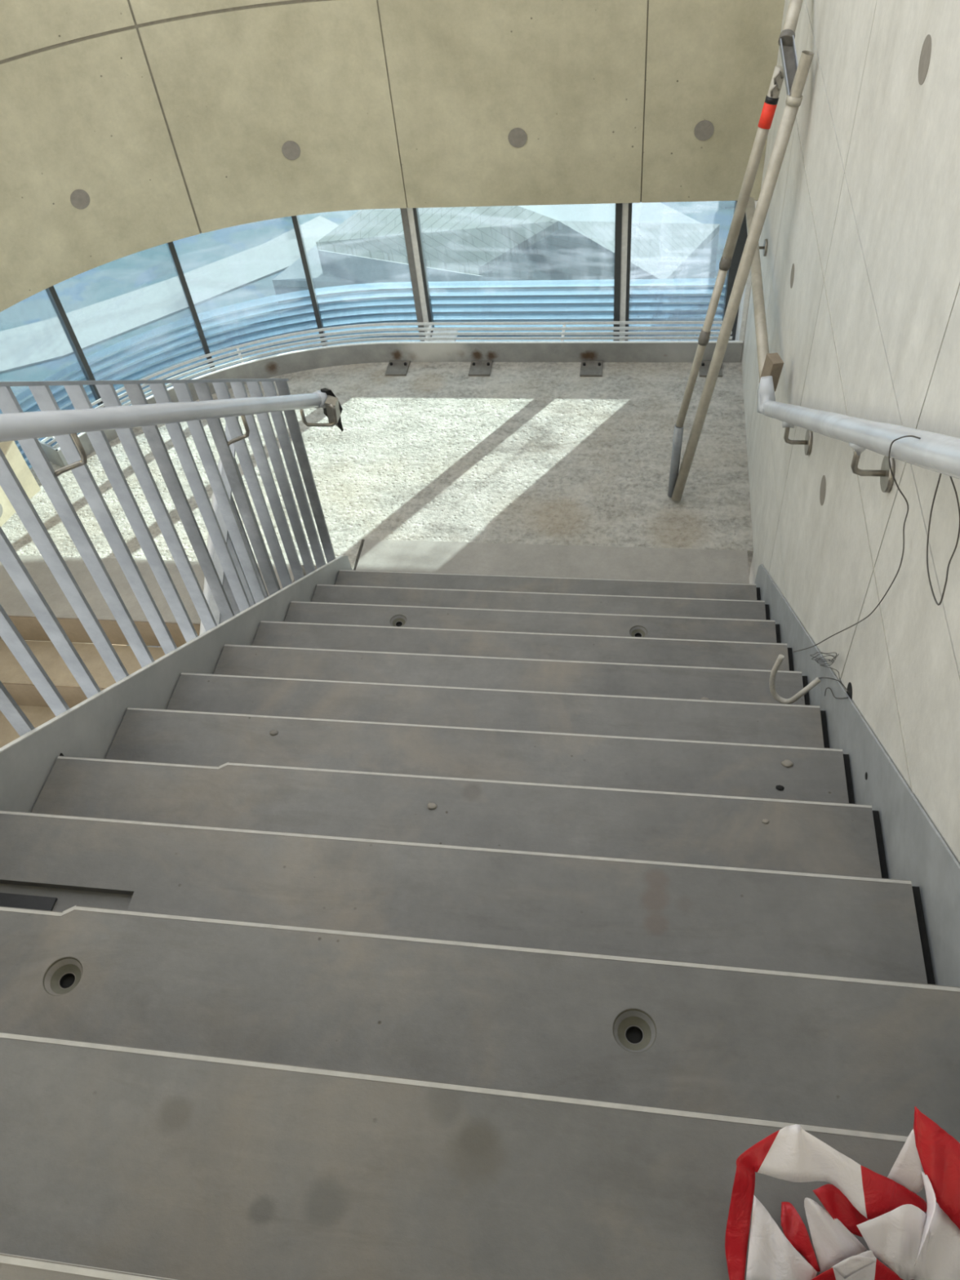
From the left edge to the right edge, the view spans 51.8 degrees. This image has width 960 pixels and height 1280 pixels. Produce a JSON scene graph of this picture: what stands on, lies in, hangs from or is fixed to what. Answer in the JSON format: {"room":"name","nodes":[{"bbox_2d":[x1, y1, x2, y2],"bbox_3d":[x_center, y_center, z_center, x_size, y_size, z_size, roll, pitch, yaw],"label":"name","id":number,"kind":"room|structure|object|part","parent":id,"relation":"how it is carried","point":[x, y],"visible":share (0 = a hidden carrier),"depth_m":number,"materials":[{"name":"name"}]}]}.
{"room":"stairwell","nodes":[
{"label":"stairwell","id":0,"kind":"room"},
{"bbox_2d":[0,440,126,707],"bbox_3d":[-3.038,0.516,4.207,0.484,5.900,4.197,3,50,9],"label":"wall","id":1,"kind":"structure","parent":0,"point":[10,449],"depth_m":5.47,"materials":[{"name":"beige concrete"}]},
{"bbox_2d":[0,361,753,577],"bbox_3d":[-0.608,-0.896,5.625,4.125,0.250,2.005,3,50,9],"label":"floor","id":2,"kind":"structure","parent":0,"point":[530,453],"depth_m":5.47,"materials":[{"name":"concrete"}]},
{"bbox_2d":[0,555,294,647],"bbox_3d":[-1.836,-0.200,5.124,1.805,0.192,0.426,3,50,9],"label":"landing slab","id":3,"kind":"object","parent":2,"relation":"on","point":[11,600],"visible":0.44,"depth_m":5.04,"materials":[{"name":"concrete"}]},
{"bbox_2d":[208,416,280,625],"bbox_3d":[-0.996,0.591,4.421,0.066,2.656,1.900,3,50,9],"label":"stair railing","id":4,"kind":"object","parent":2,"relation":"attached to","point":[213,606],"visible":0.04,"depth_m":4.02,"materials":[{"name":"metal"}]},
{"bbox_2d":[199,457,222,635],"bbox_3d":[-1.113,0.198,4.069,0.097,1.188,1.841,3,50,9],"label":"handrail","id":5,"kind":"object","parent":4,"relation":"attached to","point":[206,591],"visible":0.08,"depth_m":4.07,"materials":[{"name":"metal"}]},
{"bbox_2d":[38,340,743,466],"bbox_3d":[-0.572,-1.589,5.964,4.200,0.138,0.654,-9,49,-2],"label":"steel upstand","id":6,"kind":"object","parent":2,"relation":"on","point":[606,351],"visible":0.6,"depth_m":6.03,"materials":[{"name":"grey metal"}]},
{"bbox_3d":[-2.513,-1.090,5.755,0.260,0.138,0.012,25,57,25],"label":"plate","id":7,"kind":"part","parent":6,"relation":"part of","materials":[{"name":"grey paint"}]},
{"bbox_2d":[37,320,732,448],"bbox_3d":[-0.585,-1.725,6.018,4.172,0.037,0.813,-10,49,-2],"label":"window sill","id":8,"kind":"structure","parent":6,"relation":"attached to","point":[427,338],"depth_m":6.09,"materials":[{"name":"white paint"}]},
{"bbox_2d":[430,330,457,341],"bbox_3d":[-0.225,-1.886,6.168,0.150,0.030,0.170,3,50,9],"label":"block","id":9,"kind":"object","parent":8,"relation":"attached to","point":[433,331],"visible":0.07,"depth_m":6.16,"materials":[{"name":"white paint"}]},
{"bbox_2d":[385,360,410,375],"bbox_3d":[-0.510,-1.688,6.115,0.132,0.025,0.146,3,50,9],"label":"anchor plate","id":10,"kind":"object","parent":2,"relation":"on","point":[394,367],"visible":1,"depth_m":6.11,"materials":[{"name":"grey metal"}]},
{"bbox_2d":[468,360,493,376],"bbox_3d":[0.003,-1.665,6.036,0.132,0.025,0.146,3,50,9],"label":"anchor plate","id":11,"kind":"object","parent":2,"relation":"on","point":[477,368],"visible":1,"depth_m":6.03,"materials":[{"name":"grey metal"}]},
{"bbox_2d":[355,539,749,583],"bbox_3d":[0.332,-0.306,4.878,1.931,0.063,0.405,3,50,9],"label":"landing slab","id":12,"kind":"object","parent":2,"relation":"on","point":[691,565],"visible":0.35,"depth_m":4.90,"materials":[{"name":"grey concrete"}]},
{"bbox_2d":[579,360,603,376],"bbox_3d":[0.670,-1.635,5.933,0.132,0.025,0.146,3,50,9],"label":"anchor plate","id":13,"kind":"object","parent":2,"relation":"on","point":[588,368],"visible":1,"depth_m":5.92,"materials":[{"name":"grey metal"}]},
{"bbox_2d":[699,360,722,377],"bbox_3d":[1.361,-1.604,5.826,0.132,0.025,0.146,3,50,9],"label":"anchor plate","id":14,"kind":"object","parent":2,"relation":"on","point":[704,366],"visible":0.52,"depth_m":5.82,"materials":[{"name":"grey metal"}]},
{"bbox_2d":[667,0,813,502],"bbox_3d":[1.106,-1.633,4.402,0.407,2.214,0.558,3,50,9],"label":"pole","id":15,"kind":"object","parent":2,"relation":"on","point":[795,74],"visible":1,"depth_m":4.05,"materials":[{"name":"beige metal"}]},
{"bbox_3d":[0.000,0.577,3.019,1.921,2.504,3.390,3,50,9],"label":"soffit","id":16,"kind":"structure","parent":2,"relation":"on","visible":0},
{"bbox_2d":[0,1253,175,1279],"bbox_3d":[-0.311,0.839,1.016,1.960,0.191,0.279,3,50,9],"label":"stair tread","id":17,"kind":"structure","parent":16,"relation":"on","point":[12,1267],"depth_m":1.05,"materials":[{"name":"concrete"}]},
{"bbox_2d":[0,555,351,812],"bbox_3d":[-0.949,0.146,3.151,0.014,2.510,3.160,3,50,9],"label":"stringer","id":18,"kind":"object","parent":16,"relation":"attached to","point":[88,729],"visible":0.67,"depth_m":2.75,"materials":[{"name":"grey metal"}]},
{"bbox_2d":[0,378,335,736],"bbox_3d":[-1.003,-0.286,2.874,0.048,2.909,2.645,3,50,9],"label":"stair railing","id":19,"kind":"object","parent":18,"relation":"attached to","point":[11,485],"visible":0.71,"depth_m":2.99,"materials":[{"name":"metal"}]},
{"bbox_2d":[31,752,888,878],"bbox_3d":[-0.096,0.488,2.306,1.960,0.191,0.279,3,50,9],"label":"stair tread","id":20,"kind":"structure","parent":16,"relation":"on","point":[838,838],"depth_m":2.25,"materials":[{"name":"concrete"}]},
{"bbox_2d":[427,802,436,809],"bbox_3d":[-0.110,0.381,2.271,0.022,0.004,0.017,3,50,9],"label":"crumb","id":21,"kind":"object","parent":20,"relation":"on","point":[430,806],"visible":1,"depth_m":2.27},
{"bbox_2d":[761,818,768,823],"bbox_3d":[0.628,0.398,2.172,0.015,0.003,0.012,20,54,22],"label":"pebble","id":22,"kind":"object","parent":20,"relation":"on","point":[764,820],"visible":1,"depth_m":2.17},
{"bbox_2d":[0,810,935,984],"bbox_3d":[-0.149,0.576,1.984,1.960,0.191,0.279,3,50,9],"label":"stair tread","id":23,"kind":"structure","parent":16,"relation":"on","point":[867,927],"depth_m":1.91,"materials":[{"name":"concrete"}]},
{"bbox_3d":[-0.995,0.534,2.012,0.270,0.004,0.043,3,50,9],"label":"slot rail","id":24,"kind":"part","parent":23,"relation":"part of","materials":[{"name":"grey metal"}]},
{"bbox_2d":[0,1031,959,1279],"bbox_3d":[-0.257,0.751,1.339,1.960,0.191,0.279,3,50,9],"label":"stair tread","id":25,"kind":"structure","parent":16,"relation":"on","point":[161,1163],"depth_m":1.26,"materials":[{"name":"concrete"}]},
{"bbox_2d":[724,1106,959,1279],"bbox_3d":[0.429,0.643,1.130,0.295,0.118,0.174,-2,49,4],"label":"barrier tape","id":26,"kind":"object","parent":25,"relation":"on","point":[915,1244],"visible":1,"depth_m":1.13,"materials":[{"name":"red"}]},
{"bbox_2d":[0,905,959,1141],"bbox_3d":[-0.203,0.663,1.661,1.960,0.191,0.279,3,50,9],"label":"stair tread","id":27,"kind":"structure","parent":16,"relation":"on","point":[855,1053],"depth_m":1.57,"materials":[{"name":"concrete"}]},
{"bbox_2d":[42,957,82,995],"bbox_3d":[-0.707,0.576,1.683,0.067,0.018,0.067,3,50,9],"label":"cup","id":28,"kind":"object","parent":27,"relation":"on","point":[61,976],"depth_m":1.69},
{"bbox_2d":[62,975,75,987],"bbox_3d":[-0.705,0.589,1.698,0.026,0.001,0.026,3,50,9],"label":"socket","id":29,"kind":"object","parent":27,"relation":"attached to","point":[68,980],"depth_m":1.70,"materials":[{"name":"black plastic"}]},
{"bbox_2d":[626,1028,642,1043],"bbox_3d":[0.243,0.625,1.557,0.026,0.001,0.026,3,50,9],"label":"socket","id":30,"kind":"object","parent":27,"relation":"attached to","point":[633,1035],"depth_m":1.56,"materials":[{"name":"black plastic"}]},
{"bbox_2d":[613,1008,656,1052],"bbox_3d":[0.241,0.613,1.542,0.067,0.018,0.067,3,50,9],"label":"cup","id":31,"kind":"object","parent":27,"relation":"on","point":[634,1030],"depth_m":1.55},
{"bbox_2d":[105,706,854,804],"bbox_3d":[-0.042,0.400,2.629,1.960,0.191,0.279,3,50,9],"label":"stair tread","id":32,"kind":"structure","parent":16,"relation":"on","point":[213,739],"depth_m":2.58,"materials":[{"name":"concrete"}]},
{"bbox_2d":[270,729,278,735],"bbox_3d":[-0.561,0.251,2.688,0.022,0.004,0.019,-20,50,-11],"label":"bolt","id":33,"kind":"object","parent":32,"relation":"on","point":[273,732],"visible":1,"depth_m":2.69,"materials":[{"name":"grey metal"}]},
{"bbox_2d":[775,785,784,790],"bbox_3d":[0.741,0.364,2.440,0.021,0.004,0.016,3,50,9],"label":"pebble","id":34,"kind":"object","parent":32,"relation":"on","point":[777,787],"visible":1,"depth_m":2.44,"materials":[{"name":"black stone"}]},
{"bbox_2d":[781,760,793,767],"bbox_3d":[0.772,0.310,2.482,0.029,0.005,0.023,3,50,9],"label":"crumb","id":35,"kind":"object","parent":32,"relation":"on","point":[787,763],"visible":1,"depth_m":2.48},
{"bbox_2d":[166,672,829,747],"bbox_3d":[0.012,0.312,2.951,1.960,0.191,0.279,3,50,9],"label":"stair tread","id":36,"kind":"structure","parent":16,"relation":"on","point":[691,719],"depth_m":2.91,"materials":[{"name":"concrete"}]},
{"bbox_2d":[213,644,809,705],"bbox_3d":[0.065,0.224,3.274,1.960,0.191,0.279,3,50,9],"label":"stair tread","id":37,"kind":"structure","parent":16,"relation":"on","point":[696,682],"depth_m":3.24,"materials":[{"name":"metal"}]},
{"bbox_2d":[252,620,794,671],"bbox_3d":[0.119,0.136,3.596,1.960,0.191,0.279,3,50,9],"label":"stair tread","id":38,"kind":"structure","parent":16,"relation":"on","point":[545,646],"depth_m":3.57,"materials":[{"name":"metal"}]},
{"bbox_2d":[284,600,781,643],"bbox_3d":[0.173,0.048,3.919,1.960,0.191,0.279,3,50,9],"label":"stair tread","id":39,"kind":"structure","parent":16,"relation":"on","point":[397,615],"depth_m":3.89,"materials":[{"name":"metal"}]},
{"bbox_2d":[390,614,406,626],"bbox_3d":[-0.326,-0.071,3.967,0.067,0.018,0.067,3,50,9],"label":"cup","id":40,"kind":"object","parent":39,"relation":"on","point":[397,620],"depth_m":3.98,"materials":[{"name":"grey metal"}]},
{"bbox_2d":[629,626,647,637],"bbox_3d":[0.612,-0.024,3.818,0.067,0.018,0.067,3,50,9],"label":"cup","id":41,"kind":"object","parent":39,"relation":"on","point":[634,631],"depth_m":3.83,"materials":[{"name":"grey metal"}]},
{"bbox_2d":[311,584,769,619],"bbox_3d":[0.227,-0.039,4.241,1.960,0.191,0.279,3,50,9],"label":"stair tread","id":42,"kind":"structure","parent":16,"relation":"on","point":[402,596],"depth_m":4.22,"materials":[{"name":"metal"}]},
{"bbox_2d":[334,569,760,600],"bbox_3d":[0.280,-0.127,4.564,1.960,0.191,0.279,3,50,9],"label":"stair tread","id":43,"kind":"structure","parent":16,"relation":"on","point":[344,577],"depth_m":4.54,"materials":[{"name":"metal"}]},
{"bbox_2d":[0,0,784,311],"bbox_3d":[-1.089,-2.899,4.336,4.893,2.580,1.280,-18,50,-9],"label":"wall","id":44,"kind":"structure","parent":0,"point":[127,127],"depth_m":5.05,"materials":[{"name":"beige concrete"}]},
{"bbox_2d":[44,285,105,407],"bbox_3d":[-2.334,-1.575,5.903,0.028,1.450,0.080,-37,55,-23],"label":"window mullion","id":45,"kind":"object","parent":44,"relation":"attached to","point":[52,295],"visible":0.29,"depth_m":5.69,"materials":[{"name":"grey metal"}]},
{"bbox_2d":[167,241,216,372],"bbox_3d":[-1.735,-1.911,6.124,0.028,1.450,0.080,-22,50,-12],"label":"window mullion","id":46,"kind":"object","parent":44,"relation":"attached to","point":[171,245],"visible":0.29,"depth_m":5.92,"materials":[{"name":"grey metal"}]},
{"bbox_2d":[291,215,328,346],"bbox_3d":[-1.032,-2.098,6.205,0.028,1.450,0.080,-8,49,0],"label":"window mullion","id":47,"kind":"object","parent":44,"relation":"attached to","point":[295,219],"visible":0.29,"depth_m":6.01,"materials":[{"name":"grey metal"}]},
{"bbox_2d":[400,207,434,341],"bbox_3d":[-0.356,-2.104,6.133,0.091,1.450,0.060,3,50,9],"label":"window mullion","id":48,"kind":"object","parent":44,"relation":"attached to","point":[410,216],"visible":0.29,"depth_m":5.93,"materials":[{"name":"grey metal"}]},
{"bbox_2d":[613,200,747,340],"bbox_3d":[1.175,-2.059,5.916,0.735,1.450,0.120,3,50,9],"label":"window","id":49,"kind":"structure","parent":44,"relation":"in","point":[661,261],"depth_m":5.74,"materials":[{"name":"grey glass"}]},
{"bbox_3d":[0.826,-2.051,5.950,0.037,1.450,0.060,3,50,9],"label":"post","id":50,"kind":"part","parent":49,"relation":"part of","materials":[{"name":"grey metal"}]},
{"bbox_3d":[0.853,-2.050,5.946,0.091,1.450,0.060,3,50,9],"label":"window mullion","id":51,"kind":"part","parent":49,"relation":"part of","materials":[{"name":"grey metal"}]},
{"bbox_3d":[1.498,-2.044,5.866,0.080,1.450,0.120,3,50,9],"label":"window mullion","id":52,"kind":"part","parent":49,"relation":"part of","materials":[{"name":"grey metal"}]},
{"bbox_2d":[741,0,959,864],"bbox_3d":[1.183,-0.312,3.215,0.202,6.940,6.700,3,50,9],"label":"wall","id":53,"kind":"structure","parent":0,"point":[860,266],"depth_m":2.47,"materials":[{"name":"concrete"}]},
{"bbox_2d":[734,200,757,362],"bbox_3d":[1.555,-2.010,5.887,0.028,1.365,0.570,3,50,9],"label":"flashing","id":54,"kind":"object","parent":53,"relation":"attached to","point":[744,304],"visible":0.14,"depth_m":5.66,"materials":[{"name":"white paint"}]},
{"bbox_2d":[745,197,768,379],"bbox_3d":[1.278,-1.551,4.479,0.106,0.174,1.580,3,50,9],"label":"handrail","id":55,"kind":"object","parent":53,"relation":"attached to","point":[762,340],"visible":0.59,"depth_m":4.33,"materials":[{"name":"metal"}]},
{"bbox_2d":[759,352,783,391],"bbox_3d":[1.134,-1.040,3.848,0.056,0.137,0.072,-11,49,-3],"label":"wood block","id":56,"kind":"object","parent":55,"relation":"on","point":[773,364],"visible":0.69,"depth_m":3.81,"materials":[{"name":"beige wood"}]},
{"bbox_2d":[818,677,848,690],"bbox_3d":[0.976,0.124,2.750,0.003,0.333,0.305,3,50,9],"label":"loose wire","id":57,"kind":"object","parent":53,"relation":"attached to","point":[819,677],"visible":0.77,"depth_m":2.72,"materials":[{"name":"metal"}]},
{"bbox_2d":[824,687,848,698],"bbox_3d":[0.964,0.151,2.677,0.002,0.241,0.197,3,50,9],"label":"loose wire","id":58,"kind":"object","parent":53,"relation":"attached to","point":[827,687],"visible":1,"depth_m":2.71,"materials":[{"name":"metal"}]},
{"bbox_2d":[846,682,852,699],"bbox_3d":[0.965,0.142,2.576,0.005,0.064,0.064,3,50,9],"label":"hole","id":59,"kind":"object","parent":53,"relation":"attached to","point":[849,685],"depth_m":2.57,"materials":[{"name":"black"}]},
{"bbox_2d":[754,564,959,986],"bbox_3d":[0.990,0.221,2.916,0.037,2.528,3.060,3,50,9],"label":"stringer","id":60,"kind":"object","parent":53,"relation":"attached to","point":[914,850],"depth_m":2.09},
{"bbox_2d":[768,653,821,704],"bbox_3d":[0.931,0.133,2.941,0.143,0.158,0.060,25,56,25],"label":"conduit","id":61,"kind":"object","parent":60,"relation":"attached to","point":[772,676],"visible":1,"depth_m":2.94,"materials":[{"name":"grey plastic"}]},
{"bbox_3d":[0.958,0.089,2.722,0.022,0.347,0.400,3,50,9],"label":"wire coil","id":62,"kind":"part","parent":60,"relation":"part of","materials":[{"name":"grey metal"}]},
{"bbox_2d":[757,375,959,492],"bbox_3d":[0.907,-0.536,2.444,0.128,1.730,2.514,3,50,9],"label":"handrail","id":63,"kind":"object","parent":53,"relation":"attached to","point":[940,453],"visible":0.98,"depth_m":2.16,"materials":[{"name":"metal"}]},
{"bbox_2d":[793,435,920,652],"bbox_3d":[0.915,-0.144,2.437,0.101,1.477,0.783,8,51,13],"label":"loose wire","id":64,"kind":"object","parent":63,"relation":"hanging from","point":[913,436],"visible":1,"depth_m":2.06,"materials":[{"name":"metal"}]},
{"bbox_2d":[926,473,959,605],"bbox_3d":[0.769,-0.169,1.641,0.020,0.200,0.221,4,50,10],"label":"loose wire","id":65,"kind":"object","parent":63,"relation":"hanging from","point":[951,478],"visible":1,"depth_m":1.63,"materials":[{"name":"metal"}]},
{"label":"outside","id":66,"kind":"structure","parent":0,"visible":0},
{"bbox_2d":[0,387,343,476],"bbox_3d":[-0.901,-0.593,2.834,0.162,1.872,2.519,3,50,9],"label":"handrail","id":67,"kind":"object","parent":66,"point":[44,424],"visible":1,"depth_m":2.69,"materials":[{"name":"metal"}]},
{"bbox_3d":[-1.928,1.201,4.933,1.805,0.190,0.280,3,50,9],"label":"stair tread","id":68,"kind":"structure","parent":0,"visible":0},
{"bbox_3d":[-1.908,0.865,4.969,1.805,0.190,0.280,3,50,9],"label":"stair tread","id":69,"kind":"structure","parent":68,"relation":"on","visible":0},
{"bbox_2d":[0,705,55,747],"bbox_3d":[-1.887,0.529,5.005,1.805,0.190,0.280,3,50,9],"label":"stair tread","id":70,"kind":"structure","parent":69,"relation":"on","point":[37,716],"depth_m":5.03,"materials":[{"name":"concrete"}]},
{"bbox_2d":[0,639,164,708],"bbox_3d":[-1.867,0.193,5.040,1.805,0.190,0.280,3,50,9],"label":"stair tread","id":71,"kind":"structure","parent":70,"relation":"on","point":[13,677],"depth_m":5.00,"materials":[{"name":"concrete"}]},
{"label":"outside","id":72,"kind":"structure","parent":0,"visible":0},
{"bbox_2d":[0,200,734,648],"bbox_3d":[2.039,-15.793,25.043,55.000,0.100,43.500,3,50,9],"label":"paving","id":73,"kind":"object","parent":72,"point":[150,266],"visible":0.02,"depth_m":17.63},
{"bbox_2d":[0,215,338,373],"bbox_3d":[-5.673,-6.053,17.415,7.386,0.028,1.662,-27,52,-16],"label":"footpath","id":74,"kind":"structure","parent":73,"relation":"on","point":[45,340],"depth_m":17.26,"materials":[{"name":"white concrete"}]},
{"bbox_2d":[271,244,359,309],"bbox_3d":[-1.580,-6.050,16.528,3.651,0.650,0.905,6,50,11],"label":"roof","id":75,"kind":"structure","parent":73,"relation":"on","point":[293,278],"depth_m":16.48,"materials":[{"name":"white"}]},
{"bbox_2d":[315,202,719,336],"bbox_3d":[1.085,-6.916,15.874,5.433,2.300,5.211,29,58,27],"label":"building","id":76,"kind":"structure","parent":73,"relation":"on","point":[567,242],"depth_m":14.77,"materials":[{"name":"beige"}]},
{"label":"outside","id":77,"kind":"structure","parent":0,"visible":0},
{"bbox_2d":[0,278,726,469],"bbox_3d":[-0.936,-1.717,6.150,4.972,0.570,1.180,-16,49,-7],"label":"screen","id":78,"kind":"object","parent":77,"point":[676,282],"visible":0.56,"depth_m":6.24,"materials":[{"name":"grey metal"}]},
{"bbox_3d":[-0.929,-1.716,6.148,4.923,0.074,1.111,-16,49,-7],"label":"louvre blade","id":79,"kind":"part","parent":78,"relation":"part of","materials":[{"name":"grey metal"}]},
{"bbox_3d":[-0.928,-1.681,6.200,4.935,0.074,1.114,-16,49,-7],"label":"louvre blade","id":80,"kind":"part","parent":78,"relation":"part of","materials":[{"name":"grey metal"}]},
{"bbox_3d":[-0.927,-1.646,6.252,4.948,0.074,1.117,-16,49,-7],"label":"louvre blade","id":81,"kind":"part","parent":78,"relation":"part of","materials":[{"name":"grey metal"}]},
{"bbox_3d":[-0.927,-1.611,6.304,4.960,0.074,1.120,-16,49,-7],"label":"louvre blade","id":82,"kind":"part","parent":78,"relation":"part of","materials":[{"name":"grey metal"}]},
{"bbox_3d":[-0.785,-1.455,5.659,4.443,0.074,2.042,3,50,9],"label":"louvre blade","id":83,"kind":"part","parent":78,"relation":"part of","materials":[{"name":"metal"}]},
{"bbox_3d":[-0.783,-1.420,5.710,4.452,0.074,2.051,3,50,9],"label":"louvre blade","id":84,"kind":"part","parent":78,"relation":"part of","materials":[{"name":"metal"}]},
{"bbox_3d":[-0.929,-1.751,6.096,4.910,0.074,1.108,-16,49,-7],"label":"louvre blade","id":85,"kind":"part","parent":78,"relation":"part of","materials":[{"name":"grey metal"}]}
]}

